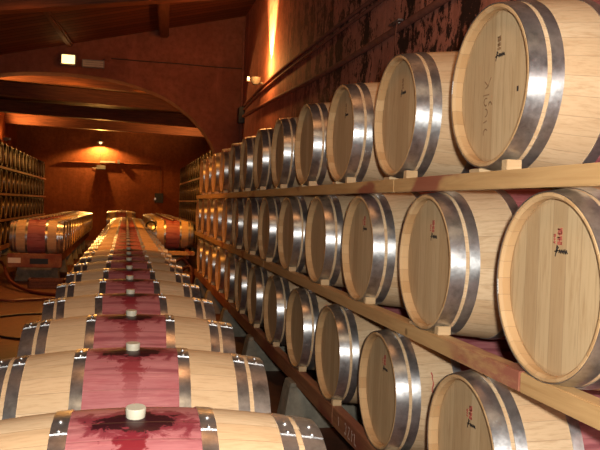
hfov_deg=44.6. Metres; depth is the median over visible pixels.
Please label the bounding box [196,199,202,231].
wine barrel
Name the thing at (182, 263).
concrete footing
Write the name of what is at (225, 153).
wine barrel
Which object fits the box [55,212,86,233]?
wine barrel
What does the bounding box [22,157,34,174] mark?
wine barrel
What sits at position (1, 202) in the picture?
wine barrel
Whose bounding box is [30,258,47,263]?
vent grille
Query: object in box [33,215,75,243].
wine barrel
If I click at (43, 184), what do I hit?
wine barrel
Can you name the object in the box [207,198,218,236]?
wine barrel
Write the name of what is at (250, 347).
concrete footing
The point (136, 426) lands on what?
wine barrel
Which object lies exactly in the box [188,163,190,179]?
wine barrel
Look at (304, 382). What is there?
rail
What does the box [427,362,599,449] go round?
wine barrel
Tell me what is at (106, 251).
wine barrel
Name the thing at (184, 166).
wine barrel
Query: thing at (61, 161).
pipe
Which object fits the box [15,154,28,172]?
wine barrel
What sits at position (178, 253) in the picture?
end panel
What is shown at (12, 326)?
floor
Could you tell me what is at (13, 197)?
wine barrel
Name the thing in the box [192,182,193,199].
wine barrel
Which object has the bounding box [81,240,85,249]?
concrete footing
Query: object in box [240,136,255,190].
wine barrel
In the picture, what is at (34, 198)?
wine barrel
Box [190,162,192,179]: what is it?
wine barrel
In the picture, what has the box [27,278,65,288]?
crate
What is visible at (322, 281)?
wedge
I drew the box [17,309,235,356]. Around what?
wine barrel
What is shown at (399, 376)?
wine barrel
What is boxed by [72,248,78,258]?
concrete footing
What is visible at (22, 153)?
wine barrel
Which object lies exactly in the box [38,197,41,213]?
wine barrel
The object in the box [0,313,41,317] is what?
cable
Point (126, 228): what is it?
wine barrel
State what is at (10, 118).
roof beam
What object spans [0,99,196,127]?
roof beam
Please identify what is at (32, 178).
wine barrel
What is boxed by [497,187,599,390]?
wine barrel
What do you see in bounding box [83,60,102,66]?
diffuser
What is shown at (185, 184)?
wine barrel
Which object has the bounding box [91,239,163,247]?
wine barrel
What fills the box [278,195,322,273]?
wine barrel
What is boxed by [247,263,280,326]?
wine barrel
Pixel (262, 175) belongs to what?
wine barrel
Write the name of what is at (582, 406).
rail
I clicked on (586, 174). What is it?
rail
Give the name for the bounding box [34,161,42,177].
wine barrel
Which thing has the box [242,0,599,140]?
wall
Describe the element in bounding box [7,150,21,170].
wine barrel
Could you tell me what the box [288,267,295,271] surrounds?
wedge
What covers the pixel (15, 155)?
wine barrel
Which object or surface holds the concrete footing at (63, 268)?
on the floor
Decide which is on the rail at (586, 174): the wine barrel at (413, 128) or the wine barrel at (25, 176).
the wine barrel at (413, 128)
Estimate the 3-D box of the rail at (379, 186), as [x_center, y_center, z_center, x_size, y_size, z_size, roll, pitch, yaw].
[-0.019,-0.255,5.591,0.060,0.063,4.294,2,1,-13]
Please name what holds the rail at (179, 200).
attached to the wine barrel
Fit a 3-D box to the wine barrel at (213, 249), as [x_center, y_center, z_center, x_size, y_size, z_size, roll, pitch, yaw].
[-0.880,0.601,11.023,0.950,0.670,0.670,2,2,-14]
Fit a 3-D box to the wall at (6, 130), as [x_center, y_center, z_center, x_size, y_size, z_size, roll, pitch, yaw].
[-9.398,-1.690,21.082,0.300,4.900,14.550,2,1,-13]
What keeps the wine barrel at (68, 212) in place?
on the rail
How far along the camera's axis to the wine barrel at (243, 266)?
8.05 m
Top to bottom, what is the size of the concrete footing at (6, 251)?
0.255 m
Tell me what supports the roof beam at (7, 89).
attached to the ceiling at (1, 97)
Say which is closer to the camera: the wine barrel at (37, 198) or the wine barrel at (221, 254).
the wine barrel at (221, 254)
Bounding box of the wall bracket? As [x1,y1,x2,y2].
[389,18,402,54]
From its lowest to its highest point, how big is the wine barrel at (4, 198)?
0.666 m
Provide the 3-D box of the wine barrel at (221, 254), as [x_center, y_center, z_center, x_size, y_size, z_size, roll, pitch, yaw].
[-0.661,0.632,10.100,0.950,0.675,0.675,2,2,-14]
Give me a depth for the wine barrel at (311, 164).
5.20 m
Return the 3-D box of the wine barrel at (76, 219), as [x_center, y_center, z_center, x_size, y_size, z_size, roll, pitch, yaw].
[-5.871,0.095,17.633,0.950,0.697,0.673,2,2,-14]
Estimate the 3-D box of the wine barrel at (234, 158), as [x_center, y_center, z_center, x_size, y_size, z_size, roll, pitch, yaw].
[-0.371,-0.689,9.040,0.950,0.686,0.686,2,0,-13]
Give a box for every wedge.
[272,342,279,346]
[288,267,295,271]
[298,366,306,371]
[308,181,316,185]
[320,279,328,284]
[331,399,341,405]
[345,177,355,182]
[363,297,375,303]
[384,177,398,179]
[403,170,417,177]
[434,326,450,334]
[469,169,489,172]
[502,159,521,169]
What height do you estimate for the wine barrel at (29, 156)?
0.666 m
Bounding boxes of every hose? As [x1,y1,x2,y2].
[0,260,55,295]
[0,297,54,301]
[176,257,194,283]
[182,265,193,283]
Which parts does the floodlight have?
lamp glass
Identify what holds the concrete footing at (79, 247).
on the floor
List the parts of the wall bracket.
cord, arm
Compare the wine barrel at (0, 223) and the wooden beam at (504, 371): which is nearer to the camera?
the wooden beam at (504, 371)
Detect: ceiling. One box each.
[0,0,255,54]
[0,79,183,114]
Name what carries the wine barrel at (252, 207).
on the rail at (255, 259)
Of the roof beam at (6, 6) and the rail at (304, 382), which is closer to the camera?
the rail at (304, 382)
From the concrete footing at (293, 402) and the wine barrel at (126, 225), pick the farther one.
the wine barrel at (126, 225)
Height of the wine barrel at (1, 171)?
0.667 m
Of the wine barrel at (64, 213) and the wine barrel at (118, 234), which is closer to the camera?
the wine barrel at (118, 234)
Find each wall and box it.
[0,16,245,154]
[0,112,17,148]
[17,125,205,239]
[206,140,211,152]
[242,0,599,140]
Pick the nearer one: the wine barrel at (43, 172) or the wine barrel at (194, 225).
the wine barrel at (194, 225)
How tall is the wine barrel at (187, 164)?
0.666 m
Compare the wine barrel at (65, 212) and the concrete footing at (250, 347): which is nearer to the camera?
the concrete footing at (250, 347)
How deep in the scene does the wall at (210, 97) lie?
14.75 m
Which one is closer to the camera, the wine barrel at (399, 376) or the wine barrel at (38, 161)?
the wine barrel at (399, 376)
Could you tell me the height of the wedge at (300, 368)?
0.036 m
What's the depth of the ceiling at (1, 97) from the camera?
22.53 m
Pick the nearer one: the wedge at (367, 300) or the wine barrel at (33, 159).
the wedge at (367, 300)
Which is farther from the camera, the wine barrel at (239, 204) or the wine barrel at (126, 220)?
the wine barrel at (126, 220)
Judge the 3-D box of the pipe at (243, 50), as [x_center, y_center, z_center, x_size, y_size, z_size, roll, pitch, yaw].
[-1.231,-1.417,15.045,0.044,5.190,0.044,2,1,-13]
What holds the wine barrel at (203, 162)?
on the rail at (244, 194)
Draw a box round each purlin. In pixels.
[43,11,72,46]
[157,3,169,37]
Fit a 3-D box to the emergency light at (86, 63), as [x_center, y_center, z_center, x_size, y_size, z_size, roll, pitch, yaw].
[-4.046,-3.152,14.314,0.420,0.150,0.092,2,1,-13]
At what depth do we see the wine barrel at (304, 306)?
5.32 m
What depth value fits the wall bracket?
6.26 m
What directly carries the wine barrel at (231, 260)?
on the rail at (220, 297)
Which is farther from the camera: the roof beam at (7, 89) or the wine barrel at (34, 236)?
the roof beam at (7, 89)
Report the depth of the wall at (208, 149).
29.26 m
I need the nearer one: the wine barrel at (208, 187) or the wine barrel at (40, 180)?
the wine barrel at (208, 187)
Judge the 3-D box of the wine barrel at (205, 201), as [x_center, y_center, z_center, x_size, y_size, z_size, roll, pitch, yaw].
[-1.155,-0.124,12.262,0.950,0.669,0.669,2,1,-13]
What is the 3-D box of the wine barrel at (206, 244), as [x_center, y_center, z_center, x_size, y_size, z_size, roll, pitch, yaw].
[-1.090,0.573,11.908,0.950,0.676,0.676,2,1,-14]
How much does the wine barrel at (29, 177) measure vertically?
0.664 m
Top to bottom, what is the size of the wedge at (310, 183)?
0.036 m
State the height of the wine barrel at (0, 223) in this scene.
0.666 m
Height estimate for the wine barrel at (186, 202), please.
0.670 m
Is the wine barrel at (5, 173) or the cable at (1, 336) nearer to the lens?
the cable at (1, 336)
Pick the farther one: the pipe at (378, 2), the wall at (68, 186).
the wall at (68, 186)
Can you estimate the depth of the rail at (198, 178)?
24.20 m
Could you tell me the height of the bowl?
0.120 m
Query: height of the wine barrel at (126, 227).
0.692 m
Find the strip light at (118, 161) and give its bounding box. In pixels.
[100,160,119,163]
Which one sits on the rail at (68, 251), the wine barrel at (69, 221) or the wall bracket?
the wine barrel at (69, 221)
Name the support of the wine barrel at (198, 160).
on the wine barrel at (197, 185)
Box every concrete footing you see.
[0,245,12,254]
[14,267,59,280]
[55,252,73,264]
[59,258,67,271]
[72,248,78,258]
[77,244,82,253]
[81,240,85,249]
[171,256,187,270]
[193,277,215,297]
[204,290,234,313]
[219,308,264,336]
[241,334,287,370]
[277,377,362,427]
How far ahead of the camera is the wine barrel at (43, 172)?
27.62 m
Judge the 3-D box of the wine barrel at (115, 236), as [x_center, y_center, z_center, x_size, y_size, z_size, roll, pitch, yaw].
[-2.709,0.486,11.472,0.950,0.703,0.679,2,2,-13]
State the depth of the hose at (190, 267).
12.20 m
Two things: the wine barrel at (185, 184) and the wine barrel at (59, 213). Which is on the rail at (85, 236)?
the wine barrel at (59, 213)
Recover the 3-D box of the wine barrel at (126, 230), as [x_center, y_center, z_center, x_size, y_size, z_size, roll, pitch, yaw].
[-3.088,0.434,13.071,0.950,0.703,0.679,2,0,-14]
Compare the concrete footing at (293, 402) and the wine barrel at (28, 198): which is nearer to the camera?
the concrete footing at (293, 402)
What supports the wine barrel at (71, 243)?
on the rail at (68, 251)
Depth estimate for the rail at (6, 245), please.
18.96 m
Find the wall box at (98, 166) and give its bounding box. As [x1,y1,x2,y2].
[92,165,105,168]
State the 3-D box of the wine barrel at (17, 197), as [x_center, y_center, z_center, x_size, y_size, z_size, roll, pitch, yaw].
[-8.672,-0.548,21.266,0.950,0.666,0.666,2,1,-13]
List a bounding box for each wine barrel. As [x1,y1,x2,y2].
[0,142,3,165]
[0,146,12,168]
[0,169,2,192]
[0,195,7,218]
[0,196,2,218]
[0,222,6,244]
[0,223,1,244]
[0,341,270,419]
[0,403,326,449]
[1,170,7,192]
[2,144,8,166]
[2,148,17,169]
[3,195,11,217]
[4,221,10,242]
[5,195,15,217]
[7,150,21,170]
[7,171,12,192]
[9,218,65,253]
[11,152,24,171]
[11,172,16,193]
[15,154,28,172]
[15,173,20,193]
[15,196,19,216]
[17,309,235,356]
[18,196,23,216]
[19,155,31,173]
[19,217,67,249]
[20,174,24,193]
[21,196,27,215]
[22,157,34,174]
[24,175,27,193]
[24,196,30,214]
[24,217,70,247]
[26,158,37,175]
[26,176,30,194]
[26,196,33,214]
[29,177,33,194]
[30,160,39,176]
[32,216,72,245]
[33,178,36,194]
[33,197,36,213]
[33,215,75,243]
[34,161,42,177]
[36,178,39,194]
[36,197,38,213]
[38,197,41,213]
[38,215,77,241]
[39,179,41,194]
[40,197,43,212]
[41,180,44,195]
[41,289,215,320]
[42,162,44,177]
[43,214,79,239]
[44,214,80,238]
[49,213,82,237]
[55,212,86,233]
[55,275,200,298]
[57,212,85,234]
[59,213,84,235]
[61,211,89,231]
[65,212,88,232]
[66,265,189,283]
[70,211,91,229]
[73,257,182,272]
[79,251,175,264]
[84,247,170,257]
[88,243,167,252]
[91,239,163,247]
[94,236,160,243]
[96,234,158,240]
[98,232,156,237]
[100,230,154,235]
[101,228,152,233]
[103,227,151,231]
[104,225,150,230]
[105,224,148,228]
[106,210,134,224]
[106,223,147,227]
[107,222,144,225]
[108,221,145,224]
[109,220,144,223]
[149,218,186,228]
[150,218,189,229]
[151,219,192,248]
[183,166,184,181]
[184,184,185,199]
[185,202,188,218]
[186,164,194,181]
[186,183,187,199]
[187,202,190,219]
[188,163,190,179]
[189,182,191,199]
[189,202,192,219]
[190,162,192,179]
[191,202,196,220]
[192,161,194,178]
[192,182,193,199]
[193,203,195,221]
[193,224,195,242]
[194,159,197,177]
[194,181,196,199]
[196,180,199,199]
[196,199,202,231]
[197,158,199,176]
[197,238,207,271]
[200,160,206,193]
[201,198,213,233]
[202,241,213,277]
[205,157,212,193]
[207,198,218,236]
[208,244,221,284]
[211,153,220,192]
[213,198,226,240]
[215,248,231,292]
[219,148,230,192]
[222,198,235,244]
[224,253,259,301]
[229,143,241,191]
[232,197,252,249]
[234,259,278,312]
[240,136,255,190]
[243,197,265,255]
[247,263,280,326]
[253,128,274,189]
[258,196,291,262]
[263,273,308,345]
[271,117,301,187]
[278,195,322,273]
[286,286,347,369]
[295,102,336,185]
[305,194,364,287]
[315,304,409,403]
[326,82,390,182]
[341,192,433,307]
[358,328,516,449]
[374,51,480,178]
[399,189,548,339]
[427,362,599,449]
[451,0,599,170]
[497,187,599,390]
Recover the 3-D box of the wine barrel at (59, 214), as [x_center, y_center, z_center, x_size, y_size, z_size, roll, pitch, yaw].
[-6.044,0.071,18.363,0.950,0.697,0.673,2,1,-14]
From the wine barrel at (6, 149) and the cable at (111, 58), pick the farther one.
the wine barrel at (6, 149)
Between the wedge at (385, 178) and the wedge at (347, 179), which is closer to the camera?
the wedge at (385, 178)
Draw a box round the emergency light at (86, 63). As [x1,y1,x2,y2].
[82,59,103,68]
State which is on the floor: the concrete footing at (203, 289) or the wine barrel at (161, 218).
the concrete footing at (203, 289)
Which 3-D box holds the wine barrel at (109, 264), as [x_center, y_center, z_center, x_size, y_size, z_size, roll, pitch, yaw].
[-1.570,0.643,6.676,0.950,0.703,0.679,2,0,-14]
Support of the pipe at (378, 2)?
attached to the wall at (276, 31)
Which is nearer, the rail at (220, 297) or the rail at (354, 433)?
the rail at (354, 433)
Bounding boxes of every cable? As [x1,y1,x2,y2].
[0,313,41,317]
[0,335,19,339]
[111,58,241,68]
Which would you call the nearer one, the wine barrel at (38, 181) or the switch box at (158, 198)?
the wine barrel at (38, 181)
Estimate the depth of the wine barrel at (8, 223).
19.66 m
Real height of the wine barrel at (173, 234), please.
0.710 m
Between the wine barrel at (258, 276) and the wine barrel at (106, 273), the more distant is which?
the wine barrel at (258, 276)
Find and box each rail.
[0,166,45,179]
[0,193,45,196]
[0,213,44,221]
[0,243,9,250]
[56,240,77,260]
[78,231,89,245]
[176,248,188,258]
[179,177,199,184]
[179,200,196,201]
[194,268,234,313]
[195,231,263,267]
[196,191,247,198]
[231,305,341,423]
[248,179,399,196]
[332,407,376,449]
[394,162,599,192]
[520,372,599,430]
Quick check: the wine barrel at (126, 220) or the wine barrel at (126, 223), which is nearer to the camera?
the wine barrel at (126, 223)
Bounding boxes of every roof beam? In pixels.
[0,0,206,14]
[0,76,150,94]
[0,81,181,112]
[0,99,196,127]
[5,113,203,136]
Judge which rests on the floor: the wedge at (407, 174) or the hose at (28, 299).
the hose at (28, 299)
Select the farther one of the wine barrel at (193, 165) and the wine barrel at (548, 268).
the wine barrel at (193, 165)
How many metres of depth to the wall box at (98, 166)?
28.67 m
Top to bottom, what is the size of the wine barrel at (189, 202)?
0.665 m
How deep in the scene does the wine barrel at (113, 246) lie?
8.97 m
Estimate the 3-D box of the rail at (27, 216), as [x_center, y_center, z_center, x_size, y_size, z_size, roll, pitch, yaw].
[-8.274,-0.210,21.526,0.052,0.060,13.900,2,1,-13]
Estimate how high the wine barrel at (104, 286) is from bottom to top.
0.703 m
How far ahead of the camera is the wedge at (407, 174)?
3.37 m
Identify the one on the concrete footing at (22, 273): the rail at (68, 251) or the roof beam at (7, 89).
the rail at (68, 251)
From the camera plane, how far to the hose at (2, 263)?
12.46 m
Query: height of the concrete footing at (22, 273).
0.318 m
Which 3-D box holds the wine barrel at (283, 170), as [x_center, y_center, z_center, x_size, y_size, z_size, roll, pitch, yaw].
[0.268,-0.601,6.347,0.950,0.673,0.673,2,1,-13]
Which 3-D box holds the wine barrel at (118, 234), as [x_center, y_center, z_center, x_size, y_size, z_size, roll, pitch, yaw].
[-2.898,0.460,12.271,0.950,0.692,0.667,2,1,-13]
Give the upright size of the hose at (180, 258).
0.569 m
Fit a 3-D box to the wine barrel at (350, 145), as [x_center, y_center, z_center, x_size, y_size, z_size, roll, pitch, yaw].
[0.698,-0.542,4.538,0.950,0.683,0.683,2,0,-14]
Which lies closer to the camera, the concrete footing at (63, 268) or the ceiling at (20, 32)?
the ceiling at (20, 32)
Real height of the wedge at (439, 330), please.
0.036 m
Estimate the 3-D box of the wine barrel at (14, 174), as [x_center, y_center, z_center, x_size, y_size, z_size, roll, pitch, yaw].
[-8.465,-1.192,20.472,0.950,0.664,0.664,2,1,-13]
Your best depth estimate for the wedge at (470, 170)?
2.69 m
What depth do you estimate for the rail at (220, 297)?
10.29 m
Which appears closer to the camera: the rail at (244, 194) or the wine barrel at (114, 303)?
the wine barrel at (114, 303)
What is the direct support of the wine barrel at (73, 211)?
on the rail
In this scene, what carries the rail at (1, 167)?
attached to the wine barrel
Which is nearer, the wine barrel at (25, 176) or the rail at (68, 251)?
the rail at (68, 251)
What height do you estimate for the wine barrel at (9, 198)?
0.666 m
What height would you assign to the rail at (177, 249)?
0.198 m
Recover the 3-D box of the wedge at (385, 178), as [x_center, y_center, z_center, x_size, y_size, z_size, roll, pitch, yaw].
[0.456,-0.230,3.627,0.056,0.014,0.080,2,1,-13]
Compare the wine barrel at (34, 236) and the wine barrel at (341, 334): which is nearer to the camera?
the wine barrel at (341, 334)
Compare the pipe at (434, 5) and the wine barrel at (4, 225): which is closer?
the pipe at (434, 5)
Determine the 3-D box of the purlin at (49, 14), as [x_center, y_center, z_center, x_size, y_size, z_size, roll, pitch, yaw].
[-4.168,-3.446,12.379,0.140,0.085,3.720,2,1,-9]
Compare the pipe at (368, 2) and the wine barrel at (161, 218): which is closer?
the pipe at (368, 2)
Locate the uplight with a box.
[247,77,262,84]
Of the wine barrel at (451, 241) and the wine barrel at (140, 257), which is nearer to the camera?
the wine barrel at (451, 241)
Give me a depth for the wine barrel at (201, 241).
12.60 m
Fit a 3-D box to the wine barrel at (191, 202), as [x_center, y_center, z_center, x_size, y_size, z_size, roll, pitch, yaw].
[-3.191,-0.435,24.319,0.950,0.666,0.666,2,1,-13]
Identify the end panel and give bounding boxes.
[7,253,61,267]
[168,251,194,255]
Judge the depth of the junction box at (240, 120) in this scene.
14.77 m
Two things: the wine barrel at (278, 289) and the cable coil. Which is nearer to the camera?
the wine barrel at (278, 289)
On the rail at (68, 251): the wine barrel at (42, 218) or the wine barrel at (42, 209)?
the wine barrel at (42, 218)
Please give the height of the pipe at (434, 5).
0.291 m
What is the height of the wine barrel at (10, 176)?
0.666 m
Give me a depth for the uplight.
12.58 m
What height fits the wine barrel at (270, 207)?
0.682 m
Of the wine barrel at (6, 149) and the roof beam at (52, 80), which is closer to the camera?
the roof beam at (52, 80)
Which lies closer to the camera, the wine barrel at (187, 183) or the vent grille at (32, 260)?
the vent grille at (32, 260)
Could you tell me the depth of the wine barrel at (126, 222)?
17.79 m
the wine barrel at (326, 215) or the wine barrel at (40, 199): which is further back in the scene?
the wine barrel at (40, 199)
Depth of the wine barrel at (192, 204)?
23.36 m
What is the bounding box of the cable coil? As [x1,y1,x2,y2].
[145,221,156,231]
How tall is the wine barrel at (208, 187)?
0.687 m
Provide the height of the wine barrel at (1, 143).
0.667 m
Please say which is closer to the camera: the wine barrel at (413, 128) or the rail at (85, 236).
the wine barrel at (413, 128)
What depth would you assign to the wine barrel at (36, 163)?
25.13 m
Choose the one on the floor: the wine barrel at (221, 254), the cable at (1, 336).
the cable at (1, 336)
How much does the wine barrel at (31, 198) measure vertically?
0.673 m
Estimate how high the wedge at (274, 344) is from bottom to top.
0.036 m
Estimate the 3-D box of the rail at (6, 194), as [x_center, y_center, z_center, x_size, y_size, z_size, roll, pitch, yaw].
[-8.251,-0.879,21.509,0.052,0.060,13.900,2,1,-13]
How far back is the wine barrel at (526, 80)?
2.46 m
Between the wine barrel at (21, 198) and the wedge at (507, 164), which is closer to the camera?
the wedge at (507, 164)
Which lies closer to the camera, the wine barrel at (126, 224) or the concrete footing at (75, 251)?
the wine barrel at (126, 224)
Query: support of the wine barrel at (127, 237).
on the rail
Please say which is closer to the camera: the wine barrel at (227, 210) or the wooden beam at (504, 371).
the wooden beam at (504, 371)
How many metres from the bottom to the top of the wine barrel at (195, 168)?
0.665 m
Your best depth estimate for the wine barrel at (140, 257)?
7.36 m
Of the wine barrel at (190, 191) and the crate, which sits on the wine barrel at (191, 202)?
the wine barrel at (190, 191)
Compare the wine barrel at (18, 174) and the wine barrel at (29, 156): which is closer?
the wine barrel at (18, 174)
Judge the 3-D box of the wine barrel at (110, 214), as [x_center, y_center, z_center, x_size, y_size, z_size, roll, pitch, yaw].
[-6.122,-0.163,25.010,0.950,0.692,0.667,2,1,-14]
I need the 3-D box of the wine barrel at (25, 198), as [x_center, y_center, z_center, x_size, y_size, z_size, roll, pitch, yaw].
[-9.042,-0.599,22.822,0.950,0.665,0.665,2,1,-13]
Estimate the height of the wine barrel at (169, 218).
0.696 m
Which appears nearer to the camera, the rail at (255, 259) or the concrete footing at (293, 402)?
the concrete footing at (293, 402)
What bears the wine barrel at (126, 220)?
on the rail
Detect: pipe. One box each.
[61,161,152,164]
[240,29,244,142]
[242,0,374,106]
[242,0,449,117]
[243,0,384,110]
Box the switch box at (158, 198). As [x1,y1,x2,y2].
[154,193,162,202]
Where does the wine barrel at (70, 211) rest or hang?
on the rail at (85, 236)
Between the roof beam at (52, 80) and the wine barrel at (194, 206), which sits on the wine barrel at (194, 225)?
the wine barrel at (194, 206)
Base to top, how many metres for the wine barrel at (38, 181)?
0.664 m
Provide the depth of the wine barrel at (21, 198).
22.04 m
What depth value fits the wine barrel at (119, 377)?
2.50 m
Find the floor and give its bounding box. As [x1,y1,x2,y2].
[0,240,363,449]
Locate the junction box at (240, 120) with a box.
[237,107,244,123]
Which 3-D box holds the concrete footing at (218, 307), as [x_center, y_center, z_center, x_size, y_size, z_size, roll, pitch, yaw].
[-0.885,1.142,10.882,1.113,0.324,0.269,2,1,-13]
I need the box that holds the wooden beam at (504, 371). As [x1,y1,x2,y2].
[263,261,525,391]
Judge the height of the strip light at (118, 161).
0.160 m
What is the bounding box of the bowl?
[251,77,260,84]
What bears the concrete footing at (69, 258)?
on the floor
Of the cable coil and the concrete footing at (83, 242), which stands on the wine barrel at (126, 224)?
the cable coil
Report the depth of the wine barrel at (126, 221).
18.59 m
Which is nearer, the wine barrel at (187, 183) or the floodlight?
the floodlight
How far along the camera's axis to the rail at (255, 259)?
8.52 m
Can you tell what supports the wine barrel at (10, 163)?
on the wine barrel at (10, 176)
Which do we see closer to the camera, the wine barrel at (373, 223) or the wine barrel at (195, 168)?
the wine barrel at (373, 223)
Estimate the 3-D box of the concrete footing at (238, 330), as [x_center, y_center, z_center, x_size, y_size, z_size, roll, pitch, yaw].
[-0.458,1.201,9.082,1.113,0.324,0.269,2,1,-13]
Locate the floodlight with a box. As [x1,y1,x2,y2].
[60,54,76,65]
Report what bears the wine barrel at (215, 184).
on the rail at (244, 194)
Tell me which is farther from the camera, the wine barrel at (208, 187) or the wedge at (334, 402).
the wine barrel at (208, 187)
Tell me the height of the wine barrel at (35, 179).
0.666 m
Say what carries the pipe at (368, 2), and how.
attached to the wall at (276, 31)
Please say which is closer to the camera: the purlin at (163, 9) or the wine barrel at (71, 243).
the purlin at (163, 9)
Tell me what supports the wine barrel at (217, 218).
on the rail at (255, 259)
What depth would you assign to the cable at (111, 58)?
14.70 m
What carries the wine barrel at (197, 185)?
on the wine barrel
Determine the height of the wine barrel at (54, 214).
0.691 m
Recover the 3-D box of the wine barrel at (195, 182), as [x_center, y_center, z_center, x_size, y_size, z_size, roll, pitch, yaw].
[-2.799,-1.054,22.747,0.950,0.664,0.664,2,1,-13]
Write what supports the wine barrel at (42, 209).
on the wine barrel
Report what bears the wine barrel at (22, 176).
on the wine barrel at (21, 198)
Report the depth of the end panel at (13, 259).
13.51 m
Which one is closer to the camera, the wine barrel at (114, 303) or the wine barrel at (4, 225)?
the wine barrel at (114, 303)

